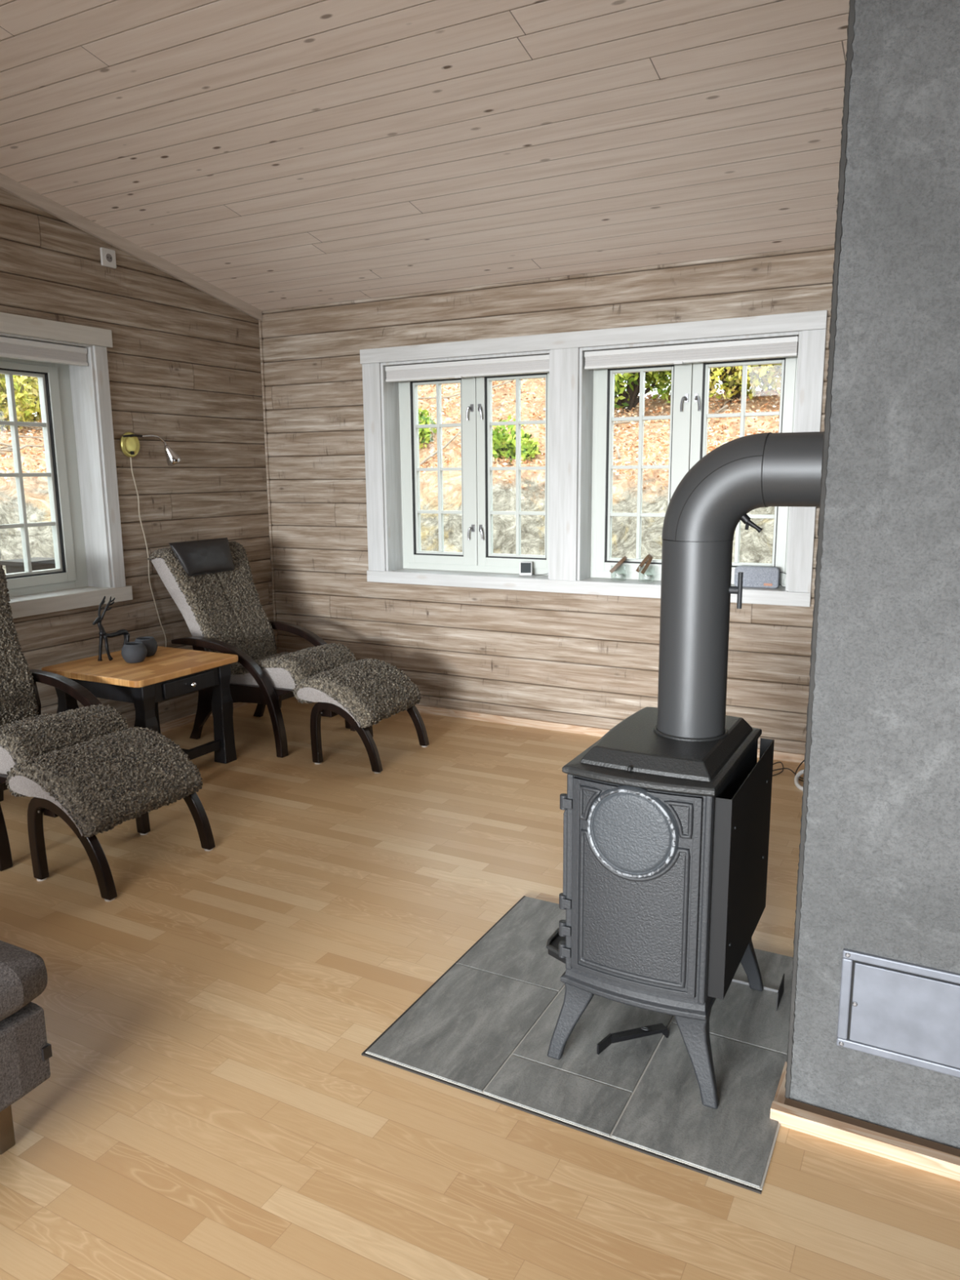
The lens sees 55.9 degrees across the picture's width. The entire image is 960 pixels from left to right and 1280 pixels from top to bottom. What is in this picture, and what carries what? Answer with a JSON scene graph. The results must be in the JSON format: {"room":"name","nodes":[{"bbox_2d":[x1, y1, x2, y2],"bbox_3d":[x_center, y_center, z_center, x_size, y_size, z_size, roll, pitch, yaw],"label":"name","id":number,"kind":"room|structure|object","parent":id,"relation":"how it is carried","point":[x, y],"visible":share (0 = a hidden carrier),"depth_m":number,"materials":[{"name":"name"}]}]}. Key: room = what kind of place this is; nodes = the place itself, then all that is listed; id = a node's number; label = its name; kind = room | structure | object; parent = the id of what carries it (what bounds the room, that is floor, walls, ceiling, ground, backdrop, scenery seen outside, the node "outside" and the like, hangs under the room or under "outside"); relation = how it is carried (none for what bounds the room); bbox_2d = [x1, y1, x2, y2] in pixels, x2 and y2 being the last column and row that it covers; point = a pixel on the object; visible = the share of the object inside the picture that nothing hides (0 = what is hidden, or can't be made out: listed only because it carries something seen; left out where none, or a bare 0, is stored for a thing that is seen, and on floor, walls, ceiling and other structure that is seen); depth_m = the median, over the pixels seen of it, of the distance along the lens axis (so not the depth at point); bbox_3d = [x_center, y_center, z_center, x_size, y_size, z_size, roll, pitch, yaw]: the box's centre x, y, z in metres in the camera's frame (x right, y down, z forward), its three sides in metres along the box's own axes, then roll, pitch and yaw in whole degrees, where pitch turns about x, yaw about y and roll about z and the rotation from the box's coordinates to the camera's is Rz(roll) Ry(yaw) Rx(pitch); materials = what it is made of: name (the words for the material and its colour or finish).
{"room":"living room","nodes":[
{"label":"living room","id":0,"kind":"room"},
{"bbox_2d":[0,188,275,773],"bbox_3d":[-3.818,-0.375,0.991,0.160,3.264,10.495,5,12,27],"label":"wall","id":1,"kind":"structure","parent":0,"point":[184,366],"depth_m":4.77,"materials":[{"name":"brown wood"}]},
{"bbox_2d":[0,311,133,618],"bbox_3d":[-2.229,-0.765,4.044,0.261,1.335,1.336,5,12,27],"label":"window","id":2,"kind":"structure","parent":1,"relation":"in","point":[77,423],"depth_m":4.45,"materials":[{"name":"white wood"}]},
{"bbox_2d":[0,336,88,366],"bbox_3d":[-2.161,-1.279,3.921,0.048,0.088,1.074,5,12,27],"label":"blind","id":3,"kind":"object","parent":2,"relation":"attached to","point":[10,348],"visible":1,"depth_m":4.17,"materials":[{"name":"white fabric"}]},
{"bbox_2d":[99,247,116,268],"bbox_3d":[-1.814,-1.865,4.419,0.014,0.084,0.082,5,12,27],"label":"wall socket","id":4,"kind":"object","parent":1,"relation":"attached to","point":[108,257],"visible":1,"depth_m":4.41,"materials":[{"name":"grey plastic"}]},
{"bbox_2d":[0,173,262,320],"bbox_3d":[-2.329,-1.997,3.394,0.020,0.935,4.395,5,12,27],"label":"trim","id":5,"kind":"structure","parent":1,"relation":"attached to","point":[7,184],"depth_m":4.46,"materials":[{"name":"beige wood"}]},
{"bbox_2d":[120,431,181,647],"bbox_3d":[-1.696,-0.313,4.817,0.078,1.545,0.332,8,13,38],"label":"wall lamp","id":6,"kind":"object","parent":1,"relation":"attached to","point":[129,442],"visible":0.88,"depth_m":4.67,"materials":[{"name":"gold metal"}]},
{"bbox_2d":[160,702,250,732],"bbox_3d":[-3.706,1.179,1.274,0.018,0.042,10.377,5,12,27],"label":"baseboard","id":7,"kind":"structure","parent":1,"relation":"attached to","point":[190,718],"depth_m":5.06,"materials":[{"name":"brown wood"}]},
{"bbox_2d":[0,0,849,311],"bbox_3d":[-0.744,-1.143,-0.708,7.043,1.290,10.655,5,12,27],"label":"ceiling","id":8,"kind":"structure","parent":0,"point":[278,154],"depth_m":3.29,"materials":[{"name":"beige wood"}]},
{"bbox_2d":[0,696,959,1279],"bbox_3d":[-0.708,1.489,-0.262,6.983,0.060,10.595,5,12,27],"label":"floor","id":9,"kind":"structure","parent":0,"point":[210,1106],"depth_m":2.12,"materials":[{"name":"brown wood"}]},
{"bbox_2d":[0,940,52,1155],"bbox_3d":[-1.735,0.820,1.204,1.004,0.740,1.928,5,12,27],"label":"sofa","id":10,"kind":"object","parent":9,"relation":"on","point":[25,1052],"visible":1,"depth_m":1.77,"materials":[{"name":"grey fabric"}]},
{"bbox_2d":[0,940,47,1021],"bbox_3d":[-1.634,0.780,1.142,0.774,0.141,1.928,5,12,27],"label":"seat cushion","id":11,"kind":"object","parent":10,"relation":"on","point":[23,972],"depth_m":1.76,"materials":[{"name":"grey fabric"}]},
{"bbox_2d":[0,564,128,871],"bbox_3d":[-1.893,0.235,3.562,0.951,1.035,0.624,5,12,27],"label":"recliner chair","id":12,"kind":"object","parent":9,"relation":"on","point":[25,733],"visible":0.85,"depth_m":3.55,"materials":[{"name":"grey fabric"}]},
{"bbox_2d":[5,726,215,901],"bbox_3d":[-1.319,0.589,3.257,0.484,0.440,0.523,5,12,27],"label":"footstool","id":13,"kind":"object","parent":9,"relation":"on","point":[96,785],"visible":1,"depth_m":3.11,"materials":[{"name":"grey fabric"}]},
{"bbox_2d":[5,726,202,837],"bbox_3d":[-1.332,0.484,3.244,0.457,0.230,0.523,5,12,27],"label":"cushion","id":14,"kind":"object","parent":13,"relation":"on","point":[96,785],"depth_m":3.10,"materials":[{"name":"grey fabric"}]},
{"bbox_2d":[41,645,238,764],"bbox_3d":[-1.584,0.356,4.306,0.639,0.520,0.627,5,12,27],"label":"side table","id":15,"kind":"object","parent":9,"relation":"on","point":[171,673],"visible":0.65,"depth_m":4.17,"materials":[{"name":"brown wood"}]},
{"bbox_2d":[92,595,129,661],"bbox_3d":[-1.748,-0.058,4.288,0.070,0.304,0.200,5,12,27],"label":"reindeer figurine","id":16,"kind":"object","parent":15,"relation":"on","point":[102,634],"visible":0.88,"depth_m":4.25,"materials":[{"name":"black metal"}]},
{"bbox_2d":[120,641,146,663],"bbox_3d":[-1.618,0.059,4.237,0.115,0.090,0.115,5,12,27],"label":"pot","id":17,"kind":"object","parent":15,"relation":"on","point":[132,652],"visible":1,"depth_m":4.20,"materials":[{"name":"ceramic"}]},
{"bbox_2d":[134,636,157,657],"bbox_3d":[-1.619,0.033,4.380,0.113,0.088,0.113,5,12,27],"label":"pot","id":18,"kind":"object","parent":15,"relation":"on","point":[149,642],"visible":0.65,"depth_m":4.35,"materials":[{"name":"ceramic"}]},
{"bbox_2d":[146,537,355,757],"bbox_3d":[-1.183,-0.007,4.827,0.982,1.038,0.624,5,12,27],"label":"recliner chair","id":19,"kind":"object","parent":9,"relation":"on","point":[210,582],"visible":0.89,"depth_m":4.72,"materials":[{"name":"grey fabric"}]},
{"bbox_2d":[293,658,429,773],"bbox_3d":[-0.584,0.352,4.500,0.484,0.440,0.523,5,12,25],"label":"footstool","id":20,"kind":"object","parent":9,"relation":"on","point":[365,692],"visible":1,"depth_m":4.33,"materials":[{"name":"grey fabric"}]},
{"bbox_2d":[293,658,421,728],"bbox_3d":[-0.597,0.248,4.487,0.457,0.230,0.523,5,12,25],"label":"cushion","id":21,"kind":"object","parent":20,"relation":"on","point":[365,692],"depth_m":4.33,"materials":[{"name":"grey fabric"}]},
{"bbox_2d":[361,895,793,1194],"bbox_3d":[0.345,0.946,2.368,0.938,0.039,0.927,5,12,27],"label":"tiled hearth","id":22,"kind":"object","parent":9,"relation":"on","point":[485,1028],"depth_m":2.17,"materials":[{"name":"grey tile"}]},
{"bbox_2d":[546,706,773,1109],"bbox_3d":[0.434,0.587,2.227,0.446,0.769,0.550,5,12,27],"label":"wood stove","id":23,"kind":"object","parent":22,"relation":"on","point":[666,837],"visible":0.97,"depth_m":1.98,"materials":[{"name":"metal"}]},
{"bbox_2d":[657,431,823,738],"bbox_3d":[0.600,-0.114,2.033,0.392,0.686,0.161,5,12,27],"label":"stovepipe","id":24,"kind":"object","parent":23,"relation":"on","point":[742,475],"visible":0.94,"depth_m":2.01,"materials":[{"name":"grey metal"}]},
{"bbox_2d":[732,973,784,1011],"bbox_3d":[0.719,0.916,2.406,0.156,0.052,0.100,5,12,27],"label":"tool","id":25,"kind":"object","parent":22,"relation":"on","point":[780,993],"visible":0.82,"depth_m":2.40,"materials":[{"name":"silver metal"}]},
{"bbox_2d":[772,760,804,781],"bbox_3d":[1.425,0.587,4.167,0.253,0.063,0.224,5,12,27],"label":"cable","id":26,"kind":"object","parent":9,"relation":"on","point":[783,768],"visible":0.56,"depth_m":4.18,"materials":[{"name":"black plastic"}]},
{"bbox_2d":[794,768,804,791],"bbox_3d":[1.453,0.620,4.009,0.120,0.061,0.217,5,12,27],"label":"lead","id":27,"kind":"object","parent":9,"relation":"on","point":[798,774],"visible":0.48,"depth_m":4.03,"materials":[{"name":"grey plastic"}]},
{"bbox_2d":[261,244,835,754],"bbox_3d":[1.711,-0.563,4.124,7.043,2.395,0.160,5,12,27],"label":"wall","id":28,"kind":"structure","parent":0,"point":[575,659],"depth_m":4.93,"materials":[{"name":"brown wood"}]},
{"bbox_2d":[258,320,278,653],"bbox_3d":[-1.300,-0.808,5.591,0.018,2.335,0.018,5,12,27],"label":"trim","id":29,"kind":"structure","parent":28,"relation":"attached to","point":[260,321],"depth_m":5.55,"materials":[{"name":"brown wood"}]},
{"bbox_2d":[360,310,827,607],"bbox_3d":[0.485,-0.911,4.742,2.470,1.307,0.261,5,12,27],"label":"window","id":30,"kind":"structure","parent":28,"relation":"in","point":[580,419],"depth_m":4.70,"materials":[{"name":"white wood"}]},
{"bbox_2d":[385,354,549,382],"bbox_3d":[-0.081,-1.450,4.854,1.000,0.088,0.048,5,12,27],"label":"blind","id":31,"kind":"object","parent":30,"relation":"attached to","point":[536,363],"visible":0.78,"depth_m":4.82,"materials":[{"name":"white fabric"}]},
{"bbox_2d":[519,561,548,575],"bbox_3d":[0.309,-0.390,4.950,0.185,0.076,0.048,0,11,4],"label":"display","id":32,"kind":"object","parent":30,"relation":"on","point":[526,567],"visible":0.9,"depth_m":4.94,"materials":[{"name":"grey plastic"}]},
{"bbox_2d":[608,555,627,578],"bbox_3d":[0.721,-0.374,4.697,0.087,0.128,0.093,2,11,16],"label":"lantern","id":33,"kind":"object","parent":30,"relation":"on","point":[618,564],"visible":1,"depth_m":4.66,"materials":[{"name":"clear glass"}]},
{"bbox_2d":[614,574,622,577],"bbox_3d":[0.719,-0.332,4.698,0.038,0.014,0.038,5,12,27],"label":"candle","id":34,"kind":"object","parent":33,"relation":"on","point":[615,575],"depth_m":4.68,"materials":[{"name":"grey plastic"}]},
{"bbox_2d":[635,554,654,582],"bbox_3d":[0.850,-0.370,4.634,0.080,0.140,0.108,-1,11,-5],"label":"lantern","id":35,"kind":"object","parent":30,"relation":"on","point":[649,557],"visible":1,"depth_m":4.62,"materials":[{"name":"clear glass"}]},
{"bbox_2d":[642,575,650,579],"bbox_3d":[0.852,-0.320,4.629,0.038,0.014,0.038,5,12,27],"label":"candle","id":36,"kind":"object","parent":35,"relation":"on","point":[646,577],"depth_m":4.61,"materials":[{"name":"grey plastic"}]},
{"bbox_2d":[584,336,798,369],"bbox_3d":[0.979,-1.358,4.304,1.020,0.088,0.048,5,12,27],"label":"blind","id":37,"kind":"object","parent":30,"relation":"attached to","point":[780,347],"visible":0.9,"depth_m":4.27,"materials":[{"name":"white fabric"}]},
{"bbox_2d":[733,565,786,588],"bbox_3d":[1.363,-0.302,4.358,0.265,0.098,0.062,5,12,27],"label":"speaker","id":38,"kind":"object","parent":30,"relation":"on","point":[769,577],"visible":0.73,"depth_m":4.34},
{"bbox_2d":[405,704,804,763],"bbox_3d":[1.706,0.581,4.241,6.783,0.042,0.018,5,12,27],"label":"baseboard","id":39,"kind":"structure","parent":28,"relation":"attached to","point":[591,731],"depth_m":4.97,"materials":[{"name":"brown wood"}]},
{"bbox_2d":[789,0,959,1149],"bbox_3d":[1.601,-0.406,1.648,1.741,2.989,0.750,5,12,27],"label":"wall","id":40,"kind":"structure","parent":0,"point":[882,864],"depth_m":1.71,"materials":[{"name":"grey paint"}]},
{"bbox_2d":[773,1061,786,1103],"bbox_3d":[0.683,1.003,2.032,0.022,0.016,0.162,5,12,27],"label":"trim","id":41,"kind":"structure","parent":40,"relation":"attached to","point":[780,1097],"depth_m":2.01,"materials":[{"name":"brown wood"}]},
{"bbox_2d":[785,0,855,1098],"bbox_3d":[0.661,-0.416,1.721,0.015,2.939,0.008,5,12,27],"label":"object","id":42,"kind":"structure","parent":40,"relation":"attached to","point":[851,33],"depth_m":1.75,"materials":[{"name":"grey concrete"}]},
{"bbox_2d":[769,1097,959,1181],"bbox_3d":[1.409,1.086,1.551,1.762,0.034,0.026,5,12,27],"label":"baseboard","id":43,"kind":"structure","parent":40,"relation":"attached to","point":[920,1157],"depth_m":1.86,"materials":[{"name":"brown wood"}]},
{"bbox_2d":[836,948,959,1077],"bbox_3d":[0.998,0.767,1.760,0.560,0.218,0.018,5,12,27],"label":"hatch","id":44,"kind":"object","parent":40,"relation":"attached to","point":[908,1013],"visible":1,"depth_m":1.83,"materials":[{"name":"metal"}]},
{"label":"outside","id":45,"kind":"structure","parent":0,"visible":0},
{"bbox_2d":[0,377,780,573],"bbox_3d":[-1.425,-1.398,6.822,17.000,3.813,19.000,5,12,27],"label":"hillside","id":46,"kind":"structure","parent":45,"point":[755,547],"depth_m":7.39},
{"bbox_2d":[0,373,38,432],"bbox_3d":[-5.248,-3.003,9.250,1.794,2.010,1.651,5,12,27],"label":"evergreen shrub","id":47,"kind":"object","parent":46,"relation":"on","point":[24,406],"visible":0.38,"depth_m":9.07,"materials":[{"name":"yellow plant"}]},
{"bbox_2d":[4,375,41,422],"bbox_3d":[-5.725,-3.608,11.692,2.038,2.347,1.865,7,13,34],"label":"evergreen shrub","id":48,"kind":"object","parent":46,"relation":"on","point":[37,408],"visible":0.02,"depth_m":11.08,"materials":[{"name":"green plant"}]},
{"bbox_2d":[0,377,780,490],"bbox_3d":[-2.011,-2.122,7.745,11.043,2.110,10.737,5,12,27],"label":"leaf litter","id":49,"kind":"object","parent":46,"relation":"on","point":[716,444],"visible":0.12,"depth_m":8.35,"materials":[{"name":"brown plant"}]},
{"bbox_2d":[0,445,12,449],"bbox_3d":[-4.180,-1.696,7.999,0.103,0.063,0.596,-8,13,-35],"label":"fallen branch","id":50,"kind":"object","parent":49,"relation":"on","point":[2,447],"visible":0.62,"depth_m":8.01,"materials":[{"name":"brown wood"}]},
{"bbox_2d":[0,426,42,431],"bbox_3d":[-4.778,-2.133,9.103,0.071,0.089,0.934,8,14,40],"label":"fallen branch","id":51,"kind":"object","parent":49,"relation":"on","point":[2,429],"visible":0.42,"depth_m":9.28,"materials":[{"name":"brown wood"}]},
{"bbox_2d":[0,435,43,447],"bbox_3d":[-4.196,-1.890,8.456,0.069,0.179,0.784,5,12,25],"label":"fallen branch","id":52,"kind":"object","parent":49,"relation":"on","point":[1,443],"visible":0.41,"depth_m":8.38,"materials":[{"name":"brown wood"}]},
{"bbox_2d":[0,444,44,452],"bbox_3d":[-4.096,-1.737,8.125,0.074,0.108,0.922,0,11,5],"label":"fallen branch","id":53,"kind":"object","parent":49,"relation":"on","point":[24,446],"visible":0.56,"depth_m":8.07,"materials":[{"name":"brown wood"}]},
{"bbox_2d":[417,393,460,399],"bbox_3d":[-0.461,-2.486,9.180,1.046,0.086,0.098,0,11,5],"label":"fallen branch","id":54,"kind":"object","parent":49,"relation":"on","point":[430,397],"visible":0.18,"depth_m":9.18,"materials":[{"name":"beige wood"}]},
{"bbox_2d":[419,404,506,465],"bbox_3d":[-0.214,-1.901,8.558,1.250,0.693,0.100,-10,14,-41],"label":"fallen branch","id":55,"kind":"object","parent":49,"relation":"on","point":[460,432],"visible":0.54,"depth_m":8.42,"materials":[{"name":"brown wood"}]},
{"bbox_2d":[492,379,515,388],"bbox_3d":[0.351,-2.641,9.239,1.067,0.270,0.067,-2,11,-10],"label":"fallen branch","id":56,"kind":"object","parent":49,"relation":"on","point":[508,381],"visible":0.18,"depth_m":9.23,"materials":[{"name":"beige wood"}]},
{"bbox_2d":[613,414,670,424],"bbox_3d":[1.456,-2.125,8.804,1.294,0.185,0.142,-5,11,-21],"label":"fallen branch","id":57,"kind":"object","parent":49,"relation":"on","point":[621,422],"visible":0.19,"depth_m":8.81,"materials":[{"name":"brown wood"}]},
{"bbox_2d":[714,396,736,413],"bbox_3d":[2.409,-2.309,8.899,0.138,0.208,0.844,3,11,20],"label":"fallen branch","id":58,"kind":"object","parent":49,"relation":"on","point":[722,410],"visible":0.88,"depth_m":8.65,"materials":[{"name":"beige wood"}]},
{"bbox_2d":[417,406,436,448],"bbox_3d":[-0.670,-2.048,8.707,0.606,0.487,0.473,5,12,27],"label":"shrub","id":59,"kind":"object","parent":46,"relation":"on","point":[427,420],"visible":0.23,"depth_m":8.62,"materials":[{"name":"green plant"}]},
{"bbox_2d":[492,414,541,463],"bbox_3d":[0.286,-1.711,7.957,0.674,0.533,0.482,9,14,43],"label":"shrub","id":60,"kind":"object","parent":46,"relation":"on","point":[504,443],"visible":0.64,"depth_m":7.84,"materials":[{"name":"green plant"}]},
{"bbox_2d":[613,368,711,412],"bbox_3d":[1.621,-3.179,9.546,1.756,1.756,1.528,2,11,12],"label":"evergreen shrub","id":61,"kind":"object","parent":46,"relation":"on","point":[628,398],"visible":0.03,"depth_m":9.59,"materials":[{"name":"green plant"}]},
{"bbox_2d":[647,367,718,393],"bbox_3d":[2.727,-3.996,10.640,2.005,2.480,1.788,-2,11,-6],"label":"evergreen shrub","id":62,"kind":"object","parent":46,"relation":"on","point":[710,372],"visible":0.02,"depth_m":10.86,"materials":[{"name":"green plant"}]},
{"bbox_2d":[708,363,782,403],"bbox_3d":[2.628,-3.208,9.139,1.763,1.714,1.340,-4,11,-19],"label":"evergreen shrub","id":63,"kind":"object","parent":46,"relation":"on","point":[731,377],"visible":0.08,"depth_m":9.04,"materials":[{"name":"yellow plant"}]},
{"bbox_3d":[-2.811,0.185,5.702,0.760,1.070,1.000,5,12,27],"label":"garden table","id":64,"kind":"object","parent":46,"relation":"on","visible":0},
{"bbox_2d":[0,556,55,573],"bbox_3d":[-2.822,-0.434,5.705,0.260,0.145,0.280,5,12,27],"label":"planter box","id":65,"kind":"object","parent":64,"relation":"on","point":[12,566],"visible":0.3,"depth_m":5.62,"materials":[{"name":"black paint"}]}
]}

